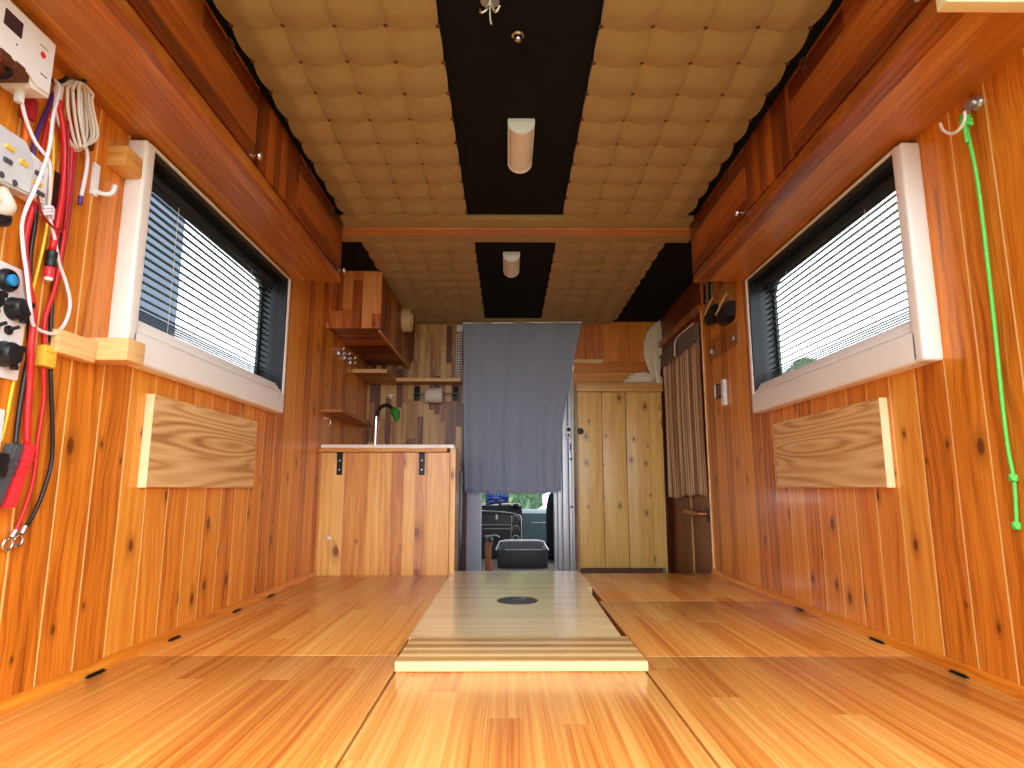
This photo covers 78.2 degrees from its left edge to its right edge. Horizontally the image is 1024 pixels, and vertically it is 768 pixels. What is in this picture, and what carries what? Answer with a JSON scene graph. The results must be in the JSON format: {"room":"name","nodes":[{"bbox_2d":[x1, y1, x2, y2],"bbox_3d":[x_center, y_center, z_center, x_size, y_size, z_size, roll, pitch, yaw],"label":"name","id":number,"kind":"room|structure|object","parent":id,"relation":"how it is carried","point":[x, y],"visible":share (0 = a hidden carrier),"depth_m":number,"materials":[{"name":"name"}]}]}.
{"room":"vehicle interior","nodes":[
{"label":"vehicle interior","id":0,"kind":"room"},
{"bbox_2d":[0,64,368,700],"bbox_3d":[-0.963,0.240,2.336,0.030,2.005,3.600,0,-10,0],"label":"wall","id":1,"kind":"structure","parent":0,"point":[106,565],"depth_m":1.50,"materials":[{"name":"brown wood"}]},
{"bbox_2d":[0,409,4,445],"bbox_3d":[-0.934,0.074,1.084,0.012,0.078,0.134,0,-10,0],"label":"outlet","id":2,"kind":"object","parent":1,"relation":"attached to","point":[2,411],"visible":1,"depth_m":1.15,"materials":[{"name":"white plastic"}]},
{"bbox_2d":[0,453,8,476],"bbox_3d":[-0.923,0.134,1.065,0.034,0.043,0.156,0,-10,0],"label":"plug","id":3,"kind":"object","parent":1,"relation":"attached to","point":[4,457],"visible":1,"depth_m":1.13,"materials":[{"name":"black plastic"}]},
{"bbox_2d":[0,260,34,380],"bbox_3d":[-0.922,-0.125,1.108,0.035,0.211,0.196,0,-10,0],"label":"panel","id":4,"kind":"object","parent":1,"relation":"attached to","point":[14,308],"visible":0.97,"depth_m":1.16,"materials":[{"name":"white plastic"}]},
{"bbox_2d":[0,290,8,310],"bbox_3d":[-0.913,-0.148,1.112,0.017,0.045,0.045,0,-10,0],"label":"socket","id":5,"kind":"object","parent":4,"relation":"attached to","point":[3,295],"depth_m":1.12,"materials":[{"name":"black plastic"}]},
{"bbox_2d":[0,268,19,291],"bbox_3d":[-0.925,-0.191,1.158,0.013,0.044,0.044,0,-10,0],"label":"socket","id":6,"kind":"object","parent":4,"relation":"attached to","point":[9,277],"depth_m":1.15,"materials":[{"name":"blue plastic"}]},
{"bbox_2d":[0,341,26,369],"bbox_3d":[-0.918,-0.053,1.153,0.026,0.052,0.052,0,-10,0],"label":"socket","id":7,"kind":"object","parent":4,"relation":"attached to","point":[11,352],"depth_m":1.15,"materials":[{"name":"black plastic"}]},
{"bbox_2d":[3,297,34,323],"bbox_3d":[-0.918,-0.138,1.175,0.026,0.047,0.047,0,-10,0],"label":"socket","id":8,"kind":"object","parent":4,"relation":"attached to","point":[16,310],"depth_m":1.16,"materials":[{"name":"black plastic"}]},
{"bbox_2d":[0,200,37,507],"bbox_3d":[-0.923,-0.070,1.194,0.033,0.599,0.100,0,-10,0],"label":"cable","id":9,"kind":"object","parent":1,"relation":"attached to","point":[31,212],"depth_m":1.20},
{"bbox_2d":[0,125,47,203],"bbox_3d":[-0.914,-0.398,1.121,0.052,0.110,0.210,0,-10,0],"label":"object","id":10,"kind":"object","parent":1,"relation":"attached to","point":[20,168],"visible":0.87,"depth_m":1.14,"materials":[{"name":"white plastic"}]},
{"bbox_2d":[0,186,16,215],"bbox_3d":[-0.903,-0.325,1.098,0.039,0.063,0.076,0,-10,0],"label":"plug","id":11,"kind":"object","parent":10,"relation":"attached to","point":[8,206],"visible":0.99,"depth_m":1.11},
{"bbox_2d":[0,214,12,226],"bbox_3d":[-0.903,-0.296,1.097,0.037,0.052,0.061,0,-10,0],"label":"black sleeve","id":12,"kind":"object","parent":11,"relation":"attached to","point":[5,220],"visible":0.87,"depth_m":1.10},
{"bbox_2d":[0,204,38,505],"bbox_3d":[-0.927,-0.067,1.186,0.026,0.591,0.065,0,-10,0],"label":"cable","id":13,"kind":"object","parent":10,"relation":"attached to","point":[22,389],"depth_m":1.18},
{"bbox_2d":[36,121,69,230],"bbox_3d":[-0.911,-0.429,1.254,0.013,0.242,0.104,1,-10,-6],"label":"cable","id":14,"kind":"object","parent":10,"relation":"attached to","point":[68,125],"visible":0.98,"depth_m":1.29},
{"bbox_2d":[0,0,55,97],"bbox_3d":[-0.904,-0.620,1.048,0.069,0.119,0.313,0,-10,0],"label":"controller","id":15,"kind":"object","parent":1,"relation":"attached to","point":[25,49],"visible":0.98,"depth_m":1.14,"materials":[{"name":"white plastic"}]},
{"bbox_2d":[0,67,13,80],"bbox_3d":[-0.883,-0.538,1.061,0.026,0.069,0.088,0,-10,0],"label":"cable","id":16,"kind":"object","parent":15,"relation":"attached to","point":[8,74],"visible":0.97,"depth_m":1.09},
{"bbox_2d":[13,90,24,103],"bbox_3d":[-0.912,-0.537,1.167,0.013,0.034,0.012,0,-10,0],"label":"plug","id":17,"kind":"object","parent":15,"relation":"attached to","point":[19,96],"visible":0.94,"depth_m":1.16,"materials":[{"name":"white plastic"}]},
{"bbox_2d":[19,98,38,121],"bbox_3d":[-0.920,-0.523,1.201,0.023,0.045,0.018,0,-10,0],"label":"plug","id":18,"kind":"object","parent":15,"relation":"attached to","point":[31,104],"visible":0.8,"depth_m":1.19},
{"bbox_2d":[20,78,71,335],"bbox_3d":[-0.907,-0.359,1.244,0.040,0.516,0.215,1,-10,-6],"label":"cable","id":19,"kind":"object","parent":15,"relation":"hanging from","point":[46,154],"visible":1,"depth_m":1.21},
{"bbox_2d":[39,205,54,220],"bbox_3d":[-0.917,-0.339,1.244,0.022,0.028,0.030,0,-10,0],"label":"cable tie","id":20,"kind":"object","parent":19,"relation":"attached to","point":[51,212],"visible":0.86,"depth_m":1.24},
{"bbox_2d":[1,118,54,441],"bbox_3d":[-0.930,-0.212,1.220,0.018,0.648,0.034,0,-10,0],"label":"cable","id":21,"kind":"object","parent":1,"relation":"attached to","point":[11,392],"visible":0.64,"depth_m":1.23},
{"bbox_2d":[31,91,53,155],"bbox_3d":[-0.932,-0.476,1.246,0.010,0.246,0.038,0,-10,0],"label":"cable","id":22,"kind":"object","parent":1,"relation":"attached to","point":[45,113],"visible":0.62,"depth_m":1.25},
{"bbox_2d":[39,111,51,154],"bbox_3d":[-0.931,-0.502,1.258,0.008,0.096,0.015,0,-10,0],"label":"cable","id":23,"kind":"object","parent":1,"relation":"attached to","point":[46,124],"visible":0.87,"depth_m":1.25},
{"bbox_2d":[35,345,56,367],"bbox_3d":[-0.929,-0.055,1.257,0.020,0.043,0.035,0,-10,0],"label":"connector","id":24,"kind":"object","parent":1,"relation":"attached to","point":[46,356],"visible":1,"depth_m":1.25,"materials":[{"name":"yellow plastic"}]},
{"bbox_2d":[14,368,45,530],"bbox_3d":[-0.928,0.123,1.218,0.008,0.317,0.037,0,-10,0],"label":"cable","id":25,"kind":"object","parent":24,"relation":"hanging from","point":[43,370],"visible":0.98,"depth_m":1.23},
{"bbox_2d":[0,529,18,551],"bbox_3d":[-0.931,0.290,1.166,0.012,0.041,0.029,-3,-10,17],"label":"ring lug","id":26,"kind":"object","parent":25,"relation":"attached to","point":[14,532],"visible":1,"depth_m":1.17,"materials":[{"name":"silver metal"}]},
{"bbox_2d":[25,369,54,526],"bbox_3d":[-0.928,0.126,1.251,0.008,0.315,0.055,0,-10,0],"label":"cable","id":27,"kind":"object","parent":24,"relation":"hanging from","point":[50,371],"visible":1,"depth_m":1.26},
{"bbox_2d":[13,525,28,547],"bbox_3d":[-0.929,0.288,1.190,0.014,0.042,0.028,0,-10,0],"label":"ring lug","id":28,"kind":"object","parent":27,"relation":"attached to","point":[23,530],"visible":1,"depth_m":1.19,"materials":[{"name":"silver metal"}]},
{"bbox_2d":[39,162,60,211],"bbox_3d":[-0.930,-0.388,1.268,0.021,0.100,0.048,0,-10,0],"label":"relay","id":29,"kind":"object","parent":1,"relation":"attached to","point":[57,176],"visible":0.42,"depth_m":1.28,"materials":[{"name":"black plastic"}]},
{"bbox_2d":[48,233,61,344],"bbox_3d":[-0.934,-0.194,1.286,0.010,0.237,0.020,-2,-10,9],"label":"cable","id":30,"kind":"object","parent":1,"relation":"attached to","point":[51,314],"visible":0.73,"depth_m":1.27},
{"bbox_2d":[48,100,66,250],"bbox_3d":[-0.924,-0.423,1.279,0.018,0.315,0.055,0,-10,0],"label":"cable","id":31,"kind":"object","parent":1,"relation":"attached to","point":[58,217],"visible":0.96,"depth_m":1.29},
{"bbox_2d":[43,250,57,281],"bbox_3d":[-0.922,-0.236,1.257,0.022,0.062,0.022,0,-10,0],"label":"holder","id":32,"kind":"object","parent":31,"relation":"attached to","point":[51,256],"visible":1,"depth_m":1.25,"materials":[{"name":"black plastic"}]},
{"bbox_2d":[41,99,76,344],"bbox_3d":[-0.930,-0.338,1.300,0.013,0.535,0.027,0,-10,0],"label":"cable","id":33,"kind":"object","parent":1,"relation":"attached to","point":[64,233],"visible":0.8,"depth_m":1.29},
{"bbox_2d":[56,130,79,292],"bbox_3d":[-0.932,-0.366,1.323,0.008,0.365,0.018,0,-10,0],"label":"cable","id":34,"kind":"object","parent":1,"relation":"attached to","point":[75,153],"visible":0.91,"depth_m":1.33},
{"bbox_2d":[52,79,98,204],"bbox_3d":[-0.918,-0.519,1.322,0.031,0.258,0.114,0,-10,0],"label":"cable coil","id":35,"kind":"object","parent":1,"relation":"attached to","point":[86,112],"visible":0.94,"depth_m":1.34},
{"bbox_2d":[47,329,144,364],"bbox_3d":[-0.894,-0.079,1.362,0.095,0.059,0.184,0,-10,0],"label":"bracket","id":36,"kind":"object","parent":1,"relation":"attached to","point":[102,351],"visible":0.94,"depth_m":1.39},
{"bbox_2d":[89,162,117,196],"bbox_3d":[-0.924,-0.457,1.428,0.053,0.076,0.020,7,-12,-38],"label":"wall hook","id":37,"kind":"object","parent":1,"relation":"attached to","point":[95,173],"visible":1,"depth_m":1.42,"materials":[{"name":"white plastic"}]},
{"bbox_2d":[106,146,142,178],"bbox_3d":[-0.919,-0.527,1.497,0.045,0.050,0.066,0,-10,0],"label":"wood block","id":38,"kind":"object","parent":1,"relation":"attached to","point":[123,160],"visible":1,"depth_m":1.47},
{"bbox_2d":[0,571,315,715],"bbox_3d":[-0.935,0.690,1.739,0.020,0.020,2.570,0,-10,0],"label":"baseboard","id":39,"kind":"structure","parent":1,"relation":"attached to","point":[7,705],"depth_m":1.51,"materials":[{"name":"wood"}]},
{"bbox_2d":[10,0,345,282],"bbox_3d":[-0.813,-0.719,1.680,0.260,0.271,1.965,0,-10,0],"label":"upper cabinet","id":40,"kind":"object","parent":1,"relation":"attached to","point":[168,73],"visible":0.97,"depth_m":1.52,"materials":[{"name":"brown wood"}]},
{"bbox_2d":[137,394,257,487],"bbox_3d":[-0.935,0.199,1.940,0.021,0.239,0.680,0,-10,0],"label":"board","id":41,"kind":"object","parent":1,"relation":"attached to","point":[184,445],"visible":1,"depth_m":1.83,"materials":[{"name":"brown wood"}]},
{"bbox_2d":[107,140,290,412],"bbox_3d":[-0.955,-0.252,2.019,0.116,0.570,1.050,0,-10,0],"label":"window","id":42,"kind":"structure","parent":1,"relation":"in","point":[167,356],"depth_m":1.76,"materials":[{"name":"beige plastic"}]},
{"bbox_2d":[138,173,274,378],"bbox_3d":[-0.962,-0.288,2.026,0.026,0.416,0.964,0,-10,0],"label":"blind","id":43,"kind":"object","parent":42,"relation":"attached to","point":[160,188],"visible":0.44,"depth_m":1.95,"materials":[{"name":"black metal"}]},
{"bbox_2d":[321,409,373,427],"bbox_3d":[-0.899,0.199,3.541,0.111,0.015,0.800,0,-10,0],"label":"wall shelf","id":44,"kind":"object","parent":1,"relation":"attached to","point":[341,414],"visible":0.9,"depth_m":3.40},
{"bbox_2d":[326,271,412,368],"bbox_3d":[-0.789,-0.343,3.741,0.332,0.325,1.015,0,-10,0],"label":"upper cabinet","id":45,"kind":"object","parent":1,"relation":"attached to","point":[363,311],"visible":0.95,"depth_m":3.28,"materials":[{"name":"brown wood"}]},
{"bbox_2d":[366,322,655,570],"bbox_3d":[0.030,0.543,4.138,1.980,2.005,0.040,0,-10,0],"label":"wall","id":46,"kind":"structure","parent":0,"point":[433,346],"depth_m":4.22,"materials":[{"name":"brown wood"}]},
{"bbox_2d":[352,369,461,384],"bbox_3d":[-0.643,-0.041,3.981,0.627,0.022,0.453,0,-10,0],"label":"corner shelf","id":47,"kind":"object","parent":46,"relation":"attached to","point":[369,376],"visible":1,"depth_m":4.05,"materials":[{"name":"brown wood"}]},
{"bbox_2d":[413,386,458,400],"bbox_3d":[-0.501,0.058,4.162,0.300,0.100,0.066,0,-10,0],"label":"holder","id":48,"kind":"object","parent":46,"relation":"attached to","point":[417,389],"visible":1,"depth_m":4.18,"materials":[{"name":"black metal"}]},
{"bbox_2d":[425,388,442,402],"bbox_3d":[-0.511,0.076,4.129,0.110,0.096,0.096,0,-10,0],"label":"paper roll","id":49,"kind":"object","parent":48,"relation":"on","point":[432,395],"visible":0.99,"depth_m":4.09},
{"bbox_2d":[456,334,461,377],"bbox_3d":[-0.357,-0.183,4.231,0.038,0.307,0.012,0,-10,0],"label":"rail","id":50,"kind":"object","parent":46,"relation":"attached to","point":[458,336],"visible":0.94,"depth_m":4.23,"materials":[{"name":"white plastic"}]},
{"bbox_2d":[459,472,462,570],"bbox_3d":[-0.345,1.032,4.073,0.053,0.920,0.120,0,-10,0],"label":"trim","id":51,"kind":"structure","parent":46,"relation":"attached to","point":[461,473],"depth_m":4.04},
{"bbox_2d":[462,425,466,570],"bbox_3d":[-0.306,0.597,4.141,0.026,1.800,0.130,0,-10,0],"label":"trim","id":52,"kind":"structure","parent":46,"relation":"attached to","point":[464,504],"depth_m":4.03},
{"bbox_2d":[466,491,481,570],"bbox_3d":[-0.247,0.599,4.151,0.092,1.800,0.112,0,-10,0],"label":"trim","id":53,"kind":"structure","parent":46,"relation":"attached to","point":[474,502],"depth_m":4.04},
{"bbox_2d":[554,368,575,570],"bbox_3d":[0.341,0.598,4.146,0.129,1.800,0.130,0,-10,0],"label":"trim","id":54,"kind":"structure","parent":46,"relation":"attached to","point":[564,515],"depth_m":4.07,"materials":[{"name":"silver metal"}]},
{"bbox_2d":[574,359,603,363],"bbox_3d":[0.514,-0.150,4.229,0.200,0.028,0.016,0,-10,0],"label":"trim","id":55,"kind":"structure","parent":46,"relation":"attached to","point":[576,361],"depth_m":4.22,"materials":[{"name":"brown wood"}]},
{"bbox_2d":[481,559,553,570],"bbox_3d":[-0.008,1.468,5.031,2.050,0.118,1.990,0,-10,0],"label":"floor","id":56,"kind":"structure","parent":0,"point":[494,561],"depth_m":4.51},
{"bbox_2d":[485,536,493,570],"bbox_3d":[-0.159,1.192,4.417,0.062,0.240,0.071,0,-10,0],"label":"lever","id":57,"kind":"object","parent":56,"relation":"on","point":[489,540],"visible":0.98,"depth_m":4.40,"materials":[{"name":"beige leather"}]},
{"bbox_2d":[481,503,545,558],"bbox_3d":[-0.021,1.267,5.497,1.930,0.430,0.839,0,-10,0],"label":"dashboard","id":58,"kind":"object","parent":56,"relation":"on","point":[500,522],"visible":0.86,"depth_m":5.16,"materials":[{"name":"black plastic"}]},
{"bbox_2d":[485,492,508,504],"bbox_3d":[-0.126,0.953,5.260,0.199,0.132,0.053,0,-10,0],"label":"phone","id":59,"kind":"object","parent":58,"relation":"on","point":[492,499],"visible":0.92,"depth_m":5.24,"materials":[{"name":"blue plastic"}]},
{"bbox_2d":[495,539,548,567],"bbox_3d":[0.072,1.243,4.658,0.385,0.199,0.301,0,-10,0],"label":"storage box","id":60,"kind":"object","parent":56,"relation":"on","point":[512,553],"visible":1,"depth_m":4.52,"materials":[{"name":"plastic"}]},
{"bbox_2d":[495,539,548,549],"bbox_3d":[0.072,1.178,4.644,0.385,0.076,0.251,0,-10,0],"label":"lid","id":61,"kind":"object","parent":60,"relation":"on","point":[507,544],"depth_m":4.54,"materials":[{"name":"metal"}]},
{"bbox_2d":[546,486,575,559],"bbox_3d":[0.517,1.126,5.112,0.499,0.580,0.490,0,-10,0],"label":"passenger seat","id":62,"kind":"object","parent":56,"relation":"on","point":[550,502],"visible":0.25,"depth_m":4.91,"materials":[{"name":"black fabric"}]},
{"bbox_2d":[206,0,842,321],"bbox_3d":[0.027,-0.741,2.528,2.070,0.045,3.640,0,-10,0],"label":"ceiling","id":63,"kind":"structure","parent":0,"point":[491,81],"depth_m":1.95,"materials":[{"name":"paint"}]},
{"bbox_2d":[213,0,467,219],"bbox_3d":[-0.434,-0.832,1.740,0.517,0.036,1.735,0,-10,0],"label":"pad","id":64,"kind":"object","parent":63,"relation":"attached to","point":[362,85],"visible":1,"depth_m":1.77,"materials":[{"name":"beige fabric"}]},
{"bbox_2d":[362,242,484,321],"bbox_3d":[-0.432,-0.534,3.522,0.521,0.032,1.360,0,-10,0],"label":"pad","id":65,"kind":"object","parent":63,"relation":"attached to","point":[438,281],"visible":0.94,"depth_m":3.29,"materials":[{"name":"beige fabric"}]},
{"bbox_2d":[477,0,500,24],"bbox_3d":[-0.051,-0.874,1.464,0.045,0.047,0.046,6,-11,-33],"label":"ceiling hook","id":66,"kind":"object","parent":63,"relation":"attached to","point":[488,4],"visible":1,"depth_m":1.47,"materials":[{"name":"silver metal"}]},
{"bbox_2d":[503,252,519,277],"bbox_3d":[-0.003,-0.591,3.131,0.082,0.051,0.232,0,-10,0],"label":"ceiling lamp","id":67,"kind":"object","parent":63,"relation":"attached to","point":[511,260],"visible":1,"depth_m":3.07,"materials":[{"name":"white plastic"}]},
{"bbox_2d":[413,318,612,324],"bbox_3d":[-0.006,-0.421,4.229,1.360,0.020,0.100,0,-10,0],"label":"ceiling band","id":68,"kind":"object","parent":63,"relation":"attached to","point":[597,322],"visible":0.42,"depth_m":4.20,"materials":[{"name":"wood"}]},
{"bbox_2d":[463,322,581,495],"bbox_3d":[0.071,0.149,4.104,0.794,1.151,0.032,0,-10,0],"label":"curtain","id":69,"kind":"object","parent":68,"relation":"hanging from","point":[517,375],"visible":1,"depth_m":4.11,"materials":[{"name":"fabric"}]},
{"bbox_2d":[342,224,690,235],"bbox_3d":[0.024,-0.670,2.735,1.600,0.027,0.072,0,-10,0],"label":"trim","id":70,"kind":"structure","parent":63,"relation":"attached to","point":[455,231],"depth_m":2.72,"materials":[{"name":"brown wood"}]},
{"bbox_2d":[342,235,690,242],"bbox_3d":[0.018,-0.659,2.817,1.570,0.020,0.091,0,-10,0],"label":"ceiling band","id":71,"kind":"object","parent":63,"relation":"attached to","point":[345,238],"visible":0.47,"depth_m":2.81,"materials":[{"name":"brown wood"}]},
{"bbox_2d":[340,214,693,227],"bbox_3d":[0.021,-0.686,2.653,1.470,0.020,0.094,0,-10,0],"label":"ceiling band","id":72,"kind":"object","parent":63,"relation":"attached to","point":[471,220],"visible":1,"depth_m":2.64,"materials":[{"name":"wood"}]},
{"bbox_2d":[512,30,523,42],"bbox_3d":[0.015,-0.868,1.579,0.032,0.022,0.032,0,-10,0],"label":"stud","id":73,"kind":"object","parent":63,"relation":"attached to","point":[517,35],"visible":1,"depth_m":1.57,"materials":[{"name":"silver metal"}]},
{"bbox_2d":[508,118,534,173],"bbox_3d":[0.028,-0.772,2.057,0.084,0.051,0.252,0,-10,0],"label":"ceiling lamp","id":74,"kind":"object","parent":63,"relation":"attached to","point":[520,130],"visible":1,"depth_m":2.01,"materials":[{"name":"white plastic"}]},
{"bbox_2d":[541,242,664,321],"bbox_3d":[0.447,-0.533,3.528,0.506,0.032,1.358,0,-10,0],"label":"pad","id":75,"kind":"object","parent":63,"relation":"attached to","point":[588,282],"visible":0.98,"depth_m":3.32,"materials":[{"name":"beige fabric"}]},
{"bbox_2d":[562,0,831,220],"bbox_3d":[0.474,-0.831,1.745,0.528,0.036,1.737,0,-10,0],"label":"pad","id":76,"kind":"object","parent":63,"relation":"attached to","point":[674,85],"visible":1,"depth_m":1.77,"materials":[{"name":"beige fabric"}]},
{"bbox_2d":[659,48,1023,685],"bbox_3d":[1.017,0.243,2.349,0.030,2.005,3.600,0,-10,0],"label":"wall","id":77,"kind":"structure","parent":0,"point":[933,561],"depth_m":1.49,"materials":[{"name":"brown wood"}]},
{"bbox_2d":[659,305,700,347],"bbox_3d":[0.983,-0.322,3.772,0.022,0.040,0.920,0,-10,0],"label":"trim","id":78,"kind":"structure","parent":77,"relation":"attached to","point":[696,310],"depth_m":3.63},
{"bbox_2d":[661,320,712,572],"bbox_3d":[0.976,0.562,3.627,0.091,1.698,0.897,0,-10,0],"label":"door","id":79,"kind":"structure","parent":77,"relation":"in","point":[689,526],"depth_m":3.52,"materials":[{"name":"brown wood"}]},
{"bbox_2d":[659,321,707,497],"bbox_3d":[0.965,0.195,3.666,0.055,0.926,0.858,0,-10,0],"label":"door curtain","id":80,"kind":"object","parent":79,"relation":"hanging from","point":[687,476],"visible":1,"depth_m":3.55,"materials":[{"name":"brown fabric"}]},
{"bbox_2d":[700,312,714,568],"bbox_3d":[1.009,0.279,3.211,0.036,1.360,0.012,0,-10,0],"label":"trim","id":81,"kind":"structure","parent":77,"relation":"attached to","point":[700,312],"depth_m":3.21,"materials":[{"name":"brown wood"}]},
{"bbox_2d":[703,281,719,325],"bbox_3d":[0.972,-0.398,3.079,0.050,0.210,0.163,0,-10,0],"label":"pouch","id":82,"kind":"object","parent":77,"relation":"hanging from","point":[710,298],"visible":0.91,"depth_m":3.04,"materials":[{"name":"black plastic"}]},
{"bbox_2d":[713,379,727,405],"bbox_3d":[0.986,0.046,2.982,0.024,0.122,0.115,0,-10,0],"label":"wall switch","id":83,"kind":"object","parent":77,"relation":"attached to","point":[720,390],"visible":1,"depth_m":2.95,"materials":[{"name":"white plastic"}]},
{"bbox_2d":[715,281,735,325],"bbox_3d":[0.973,-0.366,2.887,0.050,0.185,0.165,0,-10,0],"label":"pouch","id":84,"kind":"object","parent":77,"relation":"hanging from","point":[725,314],"visible":0.99,"depth_m":2.83,"materials":[{"name":"black fabric"}]},
{"bbox_2d":[773,398,895,487],"bbox_3d":[0.994,0.211,2.011,0.021,0.239,0.687,0,-10,0],"label":"board","id":85,"kind":"object","parent":77,"relation":"attached to","point":[849,446],"visible":1,"depth_m":1.90,"materials":[{"name":"brown wood"}]},
{"bbox_2d":[745,143,942,413],"bbox_3d":[1.015,-0.249,2.031,0.116,0.570,1.050,0,-10,0],"label":"window","id":86,"kind":"structure","parent":77,"relation":"in","point":[916,343],"depth_m":1.72,"materials":[{"name":"beige plastic"}]},
{"bbox_2d":[761,174,909,379],"bbox_3d":[1.022,-0.286,2.038,0.026,0.416,0.964,0,-10,0],"label":"blind","id":87,"kind":"object","parent":86,"relation":"attached to","point":[884,190],"visible":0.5,"depth_m":1.96,"materials":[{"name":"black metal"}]},
{"bbox_2d":[690,0,1023,282],"bbox_3d":[0.871,-0.680,1.907,0.270,0.271,1.525,0,-10,0],"label":"upper cabinet","id":88,"kind":"object","parent":77,"relation":"attached to","point":[880,74],"visible":1,"depth_m":1.54,"materials":[{"name":"brown wood"}]},
{"bbox_2d":[936,0,1023,12],"bbox_3d":[0.886,-0.768,1.134,0.249,0.204,0.027,0,-10,0],"label":"board","id":89,"kind":"object","parent":88,"relation":"attached to","point":[999,6],"visible":1,"depth_m":1.11,"materials":[{"name":"brown wood"}]},
{"bbox_2d":[711,569,1023,700],"bbox_3d":[0.995,0.699,1.790,0.020,0.020,2.650,0,-10,0],"label":"baseboard","id":90,"kind":"structure","parent":77,"relation":"attached to","point":[1010,688],"depth_m":1.61,"materials":[{"name":"wood"}]},
{"bbox_2d":[939,95,983,134],"bbox_3d":[0.985,-0.582,1.381,0.048,0.078,0.079,0,-10,0],"label":"wall hook","id":91,"kind":"object","parent":77,"relation":"attached to","point":[975,103],"visible":1,"depth_m":1.35,"materials":[{"name":"metal"}]},
{"bbox_2d":[959,113,1021,529],"bbox_3d":[0.988,-0.148,1.302,0.026,0.881,0.058,-6,-11,30],"label":"cord","id":92,"kind":"object","parent":91,"relation":"hanging from","point":[1012,477],"visible":0.98,"depth_m":1.30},
{"bbox_3d":[0.027,1.009,2.148,2.070,0.426,3.730,0,-10,0],"label":"floor","id":93,"kind":"structure","parent":0,"visible":0},
{"bbox_2d":[0,655,398,767],"bbox_3d":[-0.601,0.577,0.961,0.676,0.029,1.195,0,-10,0],"label":"board","id":94,"kind":"object","parent":93,"relation":"on","point":[140,711],"depth_m":1.14,"materials":[{"name":"brown wood"}]},
{"bbox_2d":[137,575,449,655],"bbox_3d":[-0.618,0.799,2.278,0.659,0.029,1.470,0,-10,0],"label":"board","id":95,"kind":"object","parent":93,"relation":"on","point":[317,615],"depth_m":1.94,"materials":[{"name":"brown wood"}]},
{"bbox_2d":[313,445,461,575],"bbox_3d":[-0.618,0.887,3.524,0.674,1.024,1.037,0,-10,0],"label":"cabinet","id":96,"kind":"object","parent":93,"relation":"on","point":[382,510],"depth_m":3.07,"materials":[{"name":"brown wood"}]},
{"bbox_2d":[373,403,399,444],"bbox_3d":[-0.741,0.253,3.705,0.164,0.279,0.052,0,-10,0],"label":"faucet","id":97,"kind":"object","parent":96,"relation":"on","point":[395,412],"visible":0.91,"depth_m":3.70,"materials":[{"name":"silver metal"}]},
{"bbox_2d":[321,445,457,451],"bbox_3d":[-0.620,0.393,3.621,0.661,0.018,1.011,0,-10,0],"label":"countertop","id":98,"kind":"structure","parent":96,"relation":"on","point":[448,447],"depth_m":3.12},
{"bbox_2d":[337,671,716,767],"bbox_3d":[0.022,0.579,0.952,0.560,0.022,1.170,0,-10,0],"label":"board","id":99,"kind":"object","parent":93,"relation":"on","point":[452,719],"visible":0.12,"depth_m":1.09,"materials":[{"name":"brown wood"}]},
{"bbox_2d":[394,636,647,671],"bbox_3d":[0.021,0.656,1.539,0.570,0.020,0.252,0,-10,0],"label":"plank","id":100,"kind":"object","parent":99,"relation":"on","point":[421,653],"visible":1,"depth_m":1.48,"materials":[{"name":"brown wood"}]},
{"bbox_2d":[574,383,667,572],"bbox_3d":[0.689,0.736,3.999,0.555,1.480,0.175,0,-10,0],"label":"wardrobe","id":101,"kind":"object","parent":93,"relation":"on","point":[621,508],"visible":0.85,"depth_m":3.94,"materials":[{"name":"brown wood"}]},
{"bbox_2d":[623,321,662,382],"bbox_3d":[0.862,-0.213,4.150,0.272,0.438,0.116,2,-10,-11],"label":"cloth bundle","id":102,"kind":"object","parent":101,"relation":"on","point":[651,350],"visible":0.85,"depth_m":4.14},
{"bbox_2d":[581,573,777,600],"bbox_3d":[0.666,0.873,2.698,0.664,0.022,0.778,0,-10,0],"label":"board","id":103,"kind":"object","parent":93,"relation":"on","point":[605,586],"visible":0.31,"depth_m":2.63,"materials":[{"name":"brown wood"}]},
{"bbox_2d":[599,601,912,656],"bbox_3d":[0.662,0.740,1.929,0.682,0.029,0.776,0,-10,0],"label":"board","id":104,"kind":"object","parent":93,"relation":"on","point":[656,628],"depth_m":1.82,"materials":[{"name":"brown wood"}]},
{"bbox_2d":[644,656,1023,767],"bbox_3d":[0.658,0.577,0.962,0.702,0.029,1.180,0,-10,0],"label":"board","id":105,"kind":"object","parent":93,"relation":"on","point":[755,711],"depth_m":1.15,"materials":[{"name":"brown wood"}]},
{"bbox_3d":[0.013,0.807,2.269,0.596,0.012,1.493,0,-10,0],"label":"board","id":106,"kind":"object","parent":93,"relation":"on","visible":0},
{"bbox_2d":[409,571,620,639],"bbox_3d":[0.022,0.799,2.353,0.612,0.033,1.394,0,-10,0],"label":"board","id":107,"kind":"object","parent":106,"relation":"on","point":[469,603],"visible":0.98,"depth_m":2.09,"materials":[{"name":"brown wood"}]},
{"bbox_2d":[497,597,537,603],"bbox_3d":[0.019,0.762,2.220,0.144,0.004,0.144,4,-10,-23],"label":"socket","id":108,"kind":"object","parent":107,"relation":"attached to","point":[500,600],"depth_m":2.21,"materials":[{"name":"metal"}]},
{"label":"outside","id":109,"kind":"structure","parent":0,"visible":0},
{"bbox_3d":[-0.095,4.167,14.509,80.000,0.100,90.000,0,-10,0],"label":"ground","id":110,"kind":"structure","parent":109,"visible":0},
{"bbox_2d":[139,191,184,336],"bbox_3d":[-7.014,-1.687,2.470,6.400,7.450,10.800,0,-10,0],"label":"building","id":111,"kind":"structure","parent":110,"relation":"on","point":[150,265],"depth_m":7.27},
{"bbox_2d":[482,411,574,508],"bbox_3d":[-0.022,1.326,15.821,5.683,5.951,5.070,0,-10,0],"label":"tree","id":112,"kind":"object","parent":110,"relation":"on","point":[527,501],"visible":0.02,"depth_m":14.06,"materials":[{"name":"green plant"}]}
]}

